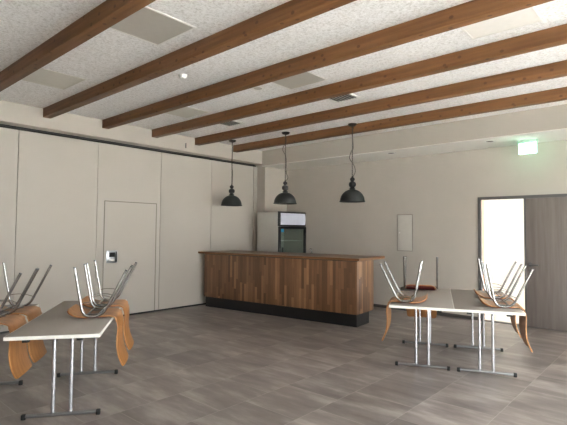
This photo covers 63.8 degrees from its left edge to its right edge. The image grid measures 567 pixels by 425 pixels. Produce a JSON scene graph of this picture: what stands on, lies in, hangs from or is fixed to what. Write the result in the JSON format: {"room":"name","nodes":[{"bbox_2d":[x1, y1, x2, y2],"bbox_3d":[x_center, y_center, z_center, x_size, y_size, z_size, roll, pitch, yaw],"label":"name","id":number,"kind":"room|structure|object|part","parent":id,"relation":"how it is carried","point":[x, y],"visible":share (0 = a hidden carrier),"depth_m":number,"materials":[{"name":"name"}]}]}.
{"room":"community hall","nodes":[
{"label":"community hall","id":0,"kind":"room"},
{"bbox_2d":[0,126,256,331],"bbox_3d":[-4.337,0.240,6.804,0.312,3.105,10.820,-2,-3,42],"label":"wall","id":1,"kind":"structure","parent":0,"point":[54,188],"depth_m":7.84,"materials":[{"name":"paint"}]},
{"bbox_3d":[-4.488,0.232,6.447,0.040,3.030,1.246,-2,-3,42],"label":"wall panel","id":2,"kind":"part","parent":1,"relation":"part of","materials":[{"name":"paint"}]},
{"bbox_3d":[-3.654,0.277,7.386,0.040,3.030,1.249,-2,-3,42],"label":"wall panel","id":3,"kind":"part","parent":1,"relation":"part of","materials":[{"name":"paint"}]},
{"bbox_2d":[0,303,205,333],"bbox_3d":[-4.265,1.774,6.653,0.046,0.030,10.800,-2,-3,42],"label":"baseboard","id":4,"kind":"structure","parent":1,"relation":"attached to","point":[3,332],"depth_m":8.76,"materials":[{"name":"black plastic"}]},
{"bbox_3d":[-2.817,0.323,8.327,0.040,3.030,1.253,-2,-3,42],"label":"wall panel","id":5,"kind":"part","parent":1,"relation":"part of","materials":[{"name":"paint"}]},
{"bbox_2d":[102,200,156,314],"bbox_3d":[-2.797,0.823,8.316,0.062,2.031,1.051,-2,-3,42],"label":"door","id":6,"kind":"structure","parent":1,"relation":"in","point":[129,237],"depth_m":8.33,"materials":[{"name":"laminate"}]},
{"bbox_3d":[-3.027,0.780,8.038,0.006,0.220,0.210,-2,-3,42],"label":"handle plate","id":7,"kind":"part","parent":6,"relation":"part of","materials":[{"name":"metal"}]},
{"bbox_3d":[-1.983,0.368,9.264,0.040,3.030,1.241,-2,-3,42],"label":"wall panel","id":8,"kind":"part","parent":1,"relation":"part of","materials":[{"name":"paint"}]},
{"bbox_3d":[-1.149,0.414,10.202,0.040,3.030,1.251,-2,-3,42],"label":"wall panel","id":9,"kind":"part","parent":1,"relation":"part of","materials":[{"name":"paint"}]},
{"bbox_3d":[-0.685,0.454,10.714,0.052,3.060,0.105,-2,-3,42],"label":"post","id":10,"kind":"part","parent":1,"relation":"part of","materials":[{"name":"paint"}]},
{"bbox_2d":[0,100,261,165],"bbox_3d":[-4.230,-1.463,6.792,0.560,0.300,10.820,-2,-3,42],"label":"wall","id":11,"kind":"structure","parent":0,"point":[11,113],"depth_m":7.85,"materials":[{"name":"paint"}]},
{"bbox_2d":[0,124,252,164],"bbox_3d":[-4.252,-1.308,6.724,0.050,0.015,10.700,-2,-3,42],"label":"trim","id":12,"kind":"structure","parent":11,"relation":"attached to","point":[0,124],"depth_m":8.05,"materials":[{"name":"black plastic"}]},
{"bbox_2d":[256,165,286,211],"bbox_3d":[-0.325,0.301,11.134,0.560,3.405,0.980,-2,-3,42],"label":"wall","id":13,"kind":"structure","parent":0,"point":[270,181],"depth_m":10.76,"materials":[{"name":"paint"}]},
{"bbox_2d":[0,304,566,424],"bbox_3d":[0.119,1.808,4.762,9.620,0.120,14.200,-2,-3,42],"label":"floor","id":14,"kind":"structure","parent":0,"point":[200,364],"depth_m":4.89,"materials":[{"name":"tile"}]},
{"bbox_2d":[0,304,38,384],"bbox_3d":[-2.767,1.318,3.942,0.674,0.744,1.800,1,-2,-13],"label":"folding table","id":15,"kind":"object","parent":14,"relation":"on","point":[20,382],"visible":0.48,"depth_m":4.51,"materials":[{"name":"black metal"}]},
{"bbox_2d":[0,268,37,378],"bbox_3d":[-2.486,0.936,3.939,0.523,0.917,0.468,1,-2,-13],"label":"chair","id":16,"kind":"object","parent":15,"relation":"on","point":[20,363],"visible":0.85,"depth_m":3.92,"materials":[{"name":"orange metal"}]},
{"bbox_3d":[-2.409,0.704,3.738,0.461,0.450,0.024,1,-2,-13],"label":"leg frame","id":17,"kind":"part","parent":16,"relation":"part of","materials":[{"name":"silver metal"}]},
{"bbox_3d":[-2.507,0.721,4.170,0.461,0.450,0.024,1,-2,-13],"label":"leg frame","id":18,"kind":"part","parent":16,"relation":"part of","materials":[{"name":"silver metal"}]},
{"bbox_2d":[0,262,51,362],"bbox_3d":[-2.592,0.955,4.407,0.523,0.917,0.468,1,-2,-13],"label":"chair","id":19,"kind":"object","parent":15,"relation":"on","point":[37,350],"visible":0.78,"depth_m":4.43,"materials":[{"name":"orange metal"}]},
{"bbox_3d":[-2.515,0.722,4.205,0.461,0.450,0.024,1,-2,-13],"label":"leg frame","id":20,"kind":"part","parent":19,"relation":"part of","materials":[{"name":"silver metal"}]},
{"bbox_3d":[-2.614,0.739,4.638,0.461,0.450,0.024,1,-2,-13],"label":"leg frame","id":21,"kind":"part","parent":19,"relation":"part of","materials":[{"name":"silver metal"}]},
{"bbox_2d":[3,299,125,420],"bbox_3d":[-1.956,1.340,4.321,0.674,0.744,1.800,1,-2,-13],"label":"folding table","id":22,"kind":"object","parent":14,"relation":"on","point":[55,323],"visible":0.73,"depth_m":3.78,"materials":[{"name":"grey laminate"}]},
{"bbox_2d":[67,263,132,365],"bbox_3d":[-1.738,0.959,4.329,0.523,0.917,0.468,1,-2,-13],"label":"chair","id":23,"kind":"object","parent":22,"relation":"on","point":[77,311],"visible":1,"depth_m":4.24,"materials":[{"name":"brown wood"}]},
{"bbox_3d":[-1.662,0.726,4.127,0.461,0.450,0.024,1,-2,-13],"label":"leg frame","id":24,"kind":"part","parent":23,"relation":"part of","materials":[{"name":"silver metal"}]},
{"bbox_3d":[-1.760,0.743,4.560,0.461,0.450,0.024,1,-2,-13],"label":"leg frame","id":25,"kind":"part","parent":23,"relation":"part of","materials":[{"name":"silver metal"}]},
{"bbox_2d":[81,260,136,349],"bbox_3d":[-1.869,0.981,4.888,0.523,0.917,0.468,1,-2,-13],"label":"chair","id":26,"kind":"object","parent":22,"relation":"on","point":[129,341],"visible":0.82,"depth_m":4.83,"materials":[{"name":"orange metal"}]},
{"bbox_3d":[-1.792,0.748,4.687,0.461,0.450,0.024,1,-2,-13],"label":"leg frame","id":27,"kind":"part","parent":26,"relation":"part of","materials":[{"name":"silver metal"}]},
{"bbox_3d":[-1.891,0.765,5.120,0.461,0.450,0.024,1,-2,-13],"label":"leg frame","id":28,"kind":"part","parent":26,"relation":"part of","materials":[{"name":"silver metal"}]},
{"bbox_2d":[257,211,305,252],"bbox_3d":[-0.037,0.983,10.318,0.840,1.980,0.770,3,-3,-43],"label":"fridge","id":29,"kind":"object","parent":14,"relation":"on","point":[280,231],"visible":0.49,"depth_m":10.17,"materials":[{"name":"metal"}]},
{"bbox_3d":[0.195,1.040,10.069,0.840,1.450,0.043,3,-3,-43],"label":"door","id":30,"kind":"part","parent":29,"relation":"part of","materials":[{"name":"glass"}]},
{"bbox_3d":[0.219,0.148,10.099,0.755,0.255,0.022,3,-3,-43],"label":"header panel","id":31,"kind":"part","parent":29,"relation":"part of","materials":[{"name":"white plastic"}]},
{"bbox_2d":[198,250,384,326],"bbox_3d":[0.024,1.355,8.807,3.650,1.115,1.060,-1,-3,35],"label":"bar counter","id":32,"kind":"object","parent":14,"relation":"on","point":[337,289],"depth_m":8.10,"materials":[{"name":"brown laminate"}]},
{"bbox_2d":[198,250,384,260],"bbox_3d":[0.029,0.818,8.829,3.650,0.040,1.060,-1,-3,35],"label":"countertop","id":33,"kind":"structure","parent":32,"relation":"on","point":[343,257],"depth_m":8.38,"materials":[{"name":"brown wood"}]},
{"bbox_2d":[389,287,453,370],"bbox_3d":[1.771,1.430,5.757,0.674,0.744,1.800,0,-2,19],"label":"folding table","id":34,"kind":"object","parent":14,"relation":"on","point":[440,300],"visible":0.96,"depth_m":5.24,"materials":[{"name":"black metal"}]},
{"bbox_2d":[379,260,427,340],"bbox_3d":[1.416,1.026,5.335,0.523,0.917,0.468,0,-2,19],"label":"chair","id":35,"kind":"object","parent":34,"relation":"on","point":[413,299],"visible":0.98,"depth_m":5.21,"materials":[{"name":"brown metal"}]},
{"bbox_3d":[1.322,0.793,5.143,0.461,0.450,0.024,0,-2,19],"label":"leg frame","id":36,"kind":"part","parent":35,"relation":"part of","materials":[{"name":"silver metal"}]},
{"bbox_3d":[1.465,0.811,5.563,0.461,0.450,0.024,0,-2,19],"label":"leg frame","id":37,"kind":"part","parent":35,"relation":"part of","materials":[{"name":"silver metal"}]},
{"bbox_2d":[403,256,437,317],"bbox_3d":[1.964,1.079,6.507,0.468,0.917,0.523,0,-2,19],"label":"chair","id":38,"kind":"object","parent":34,"relation":"on","point":[410,312],"visible":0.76,"depth_m":6.44,"materials":[{"name":"brown wood"}]},
{"bbox_3d":[1.764,0.857,6.612,0.024,0.450,0.461,0,-2,19],"label":"leg frame","id":39,"kind":"part","parent":38,"relation":"part of","materials":[{"name":"silver metal"}]},
{"bbox_3d":[2.184,0.854,6.469,0.024,0.450,0.461,0,-2,19],"label":"leg frame","id":40,"kind":"part","parent":38,"relation":"part of","materials":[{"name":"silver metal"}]},
{"bbox_2d":[450,289,525,377],"bbox_3d":[2.410,1.426,5.539,0.674,0.744,1.800,0,-2,19],"label":"folding table","id":41,"kind":"object","parent":14,"relation":"on","point":[468,301],"visible":0.86,"depth_m":5.03,"materials":[{"name":"white laminate"}]},
{"bbox_2d":[473,258,522,337],"bbox_3d":[2.671,1.052,5.699,0.523,0.917,0.468,0,-2,19],"label":"chair","id":42,"kind":"object","parent":41,"relation":"on","point":[483,295],"visible":0.77,"depth_m":5.61,"materials":[{"name":"silver metal"}]},
{"bbox_3d":[2.769,0.836,5.910,0.461,0.450,0.024,0,-2,19],"label":"leg frame","id":43,"kind":"part","parent":42,"relation":"part of","materials":[{"name":"silver metal"}]},
{"bbox_3d":[2.626,0.818,5.490,0.461,0.450,0.024,0,-2,19],"label":"leg frame","id":44,"kind":"part","parent":42,"relation":"part of","materials":[{"name":"silver metal"}]},
{"bbox_2d":[478,262,533,351],"bbox_3d":[2.445,1.022,5.037,0.523,0.917,0.468,0,-2,19],"label":"chair","id":45,"kind":"object","parent":41,"relation":"on","point":[495,303],"visible":0.97,"depth_m":4.95,"materials":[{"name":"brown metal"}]},
{"bbox_3d":[2.543,0.807,5.248,0.461,0.450,0.024,0,-2,19],"label":"leg frame","id":46,"kind":"part","parent":45,"relation":"part of","materials":[{"name":"silver metal"}]},
{"bbox_3d":[2.400,0.789,4.828,0.461,0.450,0.024,0,-2,19],"label":"leg frame","id":47,"kind":"part","parent":45,"relation":"part of","materials":[{"name":"silver metal"}]},
{"bbox_2d":[0,0,566,150],"bbox_3d":[-0.582,-1.794,4.086,9.620,0.200,12.000,-2,-3,42],"label":"ceiling","id":48,"kind":"structure","parent":0,"point":[25,25],"depth_m":4.89,"materials":[{"name":"white paint"}]},
{"bbox_2d":[21,68,85,89],"bbox_3d":[-2.876,-1.647,5.610,0.620,0.007,0.600,-2,-3,42],"label":"ceiling panel","id":49,"kind":"object","parent":48,"relation":"in","point":[42,76],"visible":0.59,"depth_m":5.63,"materials":[{"name":"white plastic"}]},
{"bbox_2d":[0,0,155,91],"bbox_3d":[-0.985,-1.656,3.357,8.860,0.143,0.115,-2,-3,42],"label":"ceiling beam","id":50,"kind":"structure","parent":48,"relation":"attached to","point":[108,13],"depth_m":4.14,"materials":[{"name":"brown wood"}]},
{"bbox_2d":[110,6,196,45],"bbox_3d":[-1.224,-1.693,4.143,0.620,0.007,0.600,-2,-3,42],"label":"ceiling panel","id":51,"kind":"object","parent":48,"relation":"in","point":[147,24],"visible":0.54,"depth_m":4.15,"materials":[{"name":"white plastic"}]},
{"bbox_2d":[178,74,187,79],"bbox_3d":[-1.201,-1.617,5.441,0.110,0.048,0.110,-2,-3,42],"label":"smoke detector","id":52,"kind":"object","parent":48,"relation":"attached to","point":[181,76],"visible":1,"depth_m":5.41,"materials":[{"name":"white plastic"}]},
{"bbox_2d":[166,107,207,117],"bbox_3d":[-1.583,-1.575,7.095,0.560,0.007,0.600,-2,-3,42],"label":"ceiling panel","id":53,"kind":"object","parent":48,"relation":"in","point":[186,112],"visible":0.58,"depth_m":7.15,"materials":[{"name":"white plastic"}]},
{"bbox_2d":[43,0,355,118],"bbox_3d":[-0.338,-1.620,4.085,8.860,0.143,0.115,-2,-3,42],"label":"ceiling beam","id":54,"kind":"structure","parent":48,"relation":"attached to","point":[292,12],"depth_m":4.38,"materials":[{"name":"brown wood"}]},
{"bbox_2d":[221,140,241,205],"bbox_3d":[-1.057,-0.809,9.335,0.438,1.346,0.438,-2,-3,42],"label":"pendant lamp","id":55,"kind":"object","parent":48,"relation":"hanging from","point":[231,200],"visible":1,"depth_m":9.25,"materials":[{"name":"black metal"}]},
{"bbox_3d":[-1.062,-0.246,9.312,0.438,0.219,0.438,-2,-3,42],"label":"lamp shade","id":56,"kind":"part","parent":55,"relation":"part of","materials":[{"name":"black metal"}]},
{"bbox_2d":[219,120,244,126],"bbox_3d":[-0.932,-1.536,7.827,0.400,0.014,0.360,-2,-3,42],"label":"ceiling vent","id":57,"kind":"object","parent":48,"relation":"in","point":[230,123],"visible":0.59,"depth_m":7.87,"materials":[{"name":"white plastic"}]},
{"bbox_2d":[251,86,264,90],"bbox_3d":[-0.332,-1.612,5.913,0.190,0.010,0.190,-2,-3,42],"label":"ceiling speaker","id":58,"kind":"object","parent":48,"relation":"attached to","point":[258,88],"visible":0.93,"depth_m":5.90},
{"bbox_2d":[273,132,296,204],"bbox_3d":[0.035,-0.833,8.539,0.438,1.346,0.438,-2,-3,42],"label":"pendant lamp","id":59,"kind":"object","parent":48,"relation":"hanging from","point":[285,198],"visible":1,"depth_m":8.43,"materials":[{"name":"black metal"}]},
{"bbox_3d":[0.030,-0.270,8.516,0.438,0.219,0.438,-2,-3,42],"label":"lamp shade","id":60,"kind":"part","parent":59,"relation":"part of","materials":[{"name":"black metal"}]},
{"bbox_2d":[271,71,327,89],"bbox_3d":[0.124,-1.625,5.539,0.600,0.007,0.600,-2,-3,42],"label":"recessed light","id":61,"kind":"object","parent":48,"relation":"in","point":[307,78],"visible":0.54,"depth_m":5.60,"materials":[{"name":"white plastic"}]},
{"bbox_2d":[102,0,553,128],"bbox_3d":[0.290,-1.586,4.790,8.860,0.143,0.115,-2,-3,42],"label":"ceiling beam","id":62,"kind":"structure","parent":48,"relation":"attached to","point":[474,11],"depth_m":4.44,"materials":[{"name":"brown wood"}]},
{"bbox_2d":[327,93,360,102],"bbox_3d":[0.796,-1.586,6.279,0.400,0.014,0.360,-2,-3,42],"label":"ceiling vent","id":63,"kind":"object","parent":48,"relation":"in","point":[347,97],"visible":0.62,"depth_m":6.32,"materials":[{"name":"white plastic"}]},
{"bbox_2d":[339,123,364,202],"bbox_3d":[1.182,-0.853,7.821,0.438,1.346,0.438,-2,-3,42],"label":"pendant lamp","id":64,"kind":"object","parent":48,"relation":"hanging from","point":[352,195],"visible":1,"depth_m":7.73,"materials":[{"name":"black metal"}]},
{"bbox_3d":[1.178,-0.289,7.798,0.438,0.219,0.438,-2,-3,42],"label":"lamp shade","id":65,"kind":"part","parent":64,"relation":"part of","materials":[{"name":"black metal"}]},
{"bbox_3d":[1.186,-1.048,7.829,0.108,0.875,0.012,0,-2,0],"label":"cord","id":66,"kind":"part","parent":64,"relation":"part of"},
{"bbox_2d":[152,24,566,137],"bbox_3d":[0.921,-1.552,5.500,8.860,0.143,0.115,-2,-3,42],"label":"ceiling beam","id":67,"kind":"structure","parent":48,"relation":"attached to","point":[557,35],"depth_m":5.14,"materials":[{"name":"brown wood"}]},
{"bbox_2d":[195,60,566,145],"bbox_3d":[1.572,-1.516,6.232,8.860,0.143,0.115,-2,-3,42],"label":"ceiling beam","id":68,"kind":"structure","parent":48,"relation":"attached to","point":[556,69],"depth_m":6.09,"materials":[{"name":"brown wood"}]},
{"bbox_2d":[233,87,566,151],"bbox_3d":[2.256,-1.479,7.001,8.860,0.143,0.115,-2,-3,42],"label":"ceiling beam","id":69,"kind":"structure","parent":48,"relation":"attached to","point":[558,94],"depth_m":7.03,"materials":[{"name":"brown wood"}]},
{"bbox_2d":[460,7,542,39],"bbox_3d":[1.840,-1.676,3.948,0.600,0.007,0.600,-2,-3,42],"label":"recessed light","id":70,"kind":"object","parent":48,"relation":"in","point":[528,16],"visible":0.63,"depth_m":4.03,"materials":[{"name":"white plastic"}]},
{"bbox_2d":[262,104,566,165],"bbox_3d":[3.110,-1.332,7.958,8.860,0.345,0.880,-2,-3,42],"label":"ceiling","id":71,"kind":"structure","parent":0,"point":[553,117],"depth_m":7.84,"materials":[{"name":"paint"}]},
{"bbox_2d":[263,128,566,169],"bbox_3d":[3.108,-1.153,7.951,8.860,0.012,0.880,-2,-3,42],"label":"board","id":72,"kind":"object","parent":71,"relation":"attached to","point":[557,134],"visible":1,"depth_m":8.25,"materials":[{"name":"white paint"}]},
{"bbox_2d":[517,138,537,154],"bbox_3d":[3.917,-1.055,7.307,0.300,0.225,0.060,-2,-3,42],"label":"exit sign","id":73,"kind":"object","parent":72,"relation":"hanging from","point":[529,146],"visible":1,"depth_m":7.29,"materials":[{"name":"green"}]},
{"bbox_2d":[287,140,566,316],"bbox_3d":[3.440,0.217,8.326,9.320,3.405,0.220,-2,-3,42],"label":"wall","id":74,"kind":"structure","parent":0,"point":[442,191],"depth_m":8.86,"materials":[{"name":"paint"}]},
{"bbox_2d":[397,214,412,251],"bbox_3d":[2.416,0.403,9.073,0.340,0.734,0.012,-2,-3,42],"label":"access panel","id":75,"kind":"object","parent":74,"relation":"attached to","point":[404,221],"visible":1,"depth_m":9.07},
{"bbox_2d":[373,304,477,319],"bbox_3d":[3.371,1.885,8.150,8.860,0.058,0.014,-2,-3,42],"label":"baseboard","id":76,"kind":"structure","parent":74,"relation":"attached to","point":[374,305],"depth_m":8.44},
{"bbox_2d":[478,194,566,331],"bbox_3d":[4.129,0.806,7.643,1.608,2.185,0.282,-2,-3,42],"label":"door","id":77,"kind":"structure","parent":74,"relation":"in","point":[545,216],"depth_m":7.43,"materials":[{"name":"grey wood"}]},
{"bbox_3d":[4.117,0.862,7.501,0.160,0.070,0.058,-2,-3,42],"label":"handle","id":78,"kind":"part","parent":77,"relation":"part of","materials":[{"name":"grey metal"}]},
{"bbox_2d":[484,199,524,306],"bbox_3d":[5.105,0.618,9.759,3.850,2.750,0.200,-2,-3,42],"label":"doorway","id":79,"kind":"structure","parent":0,"point":[503,218],"depth_m":9.89,"materials":[{"name":"white paint"}]}
]}

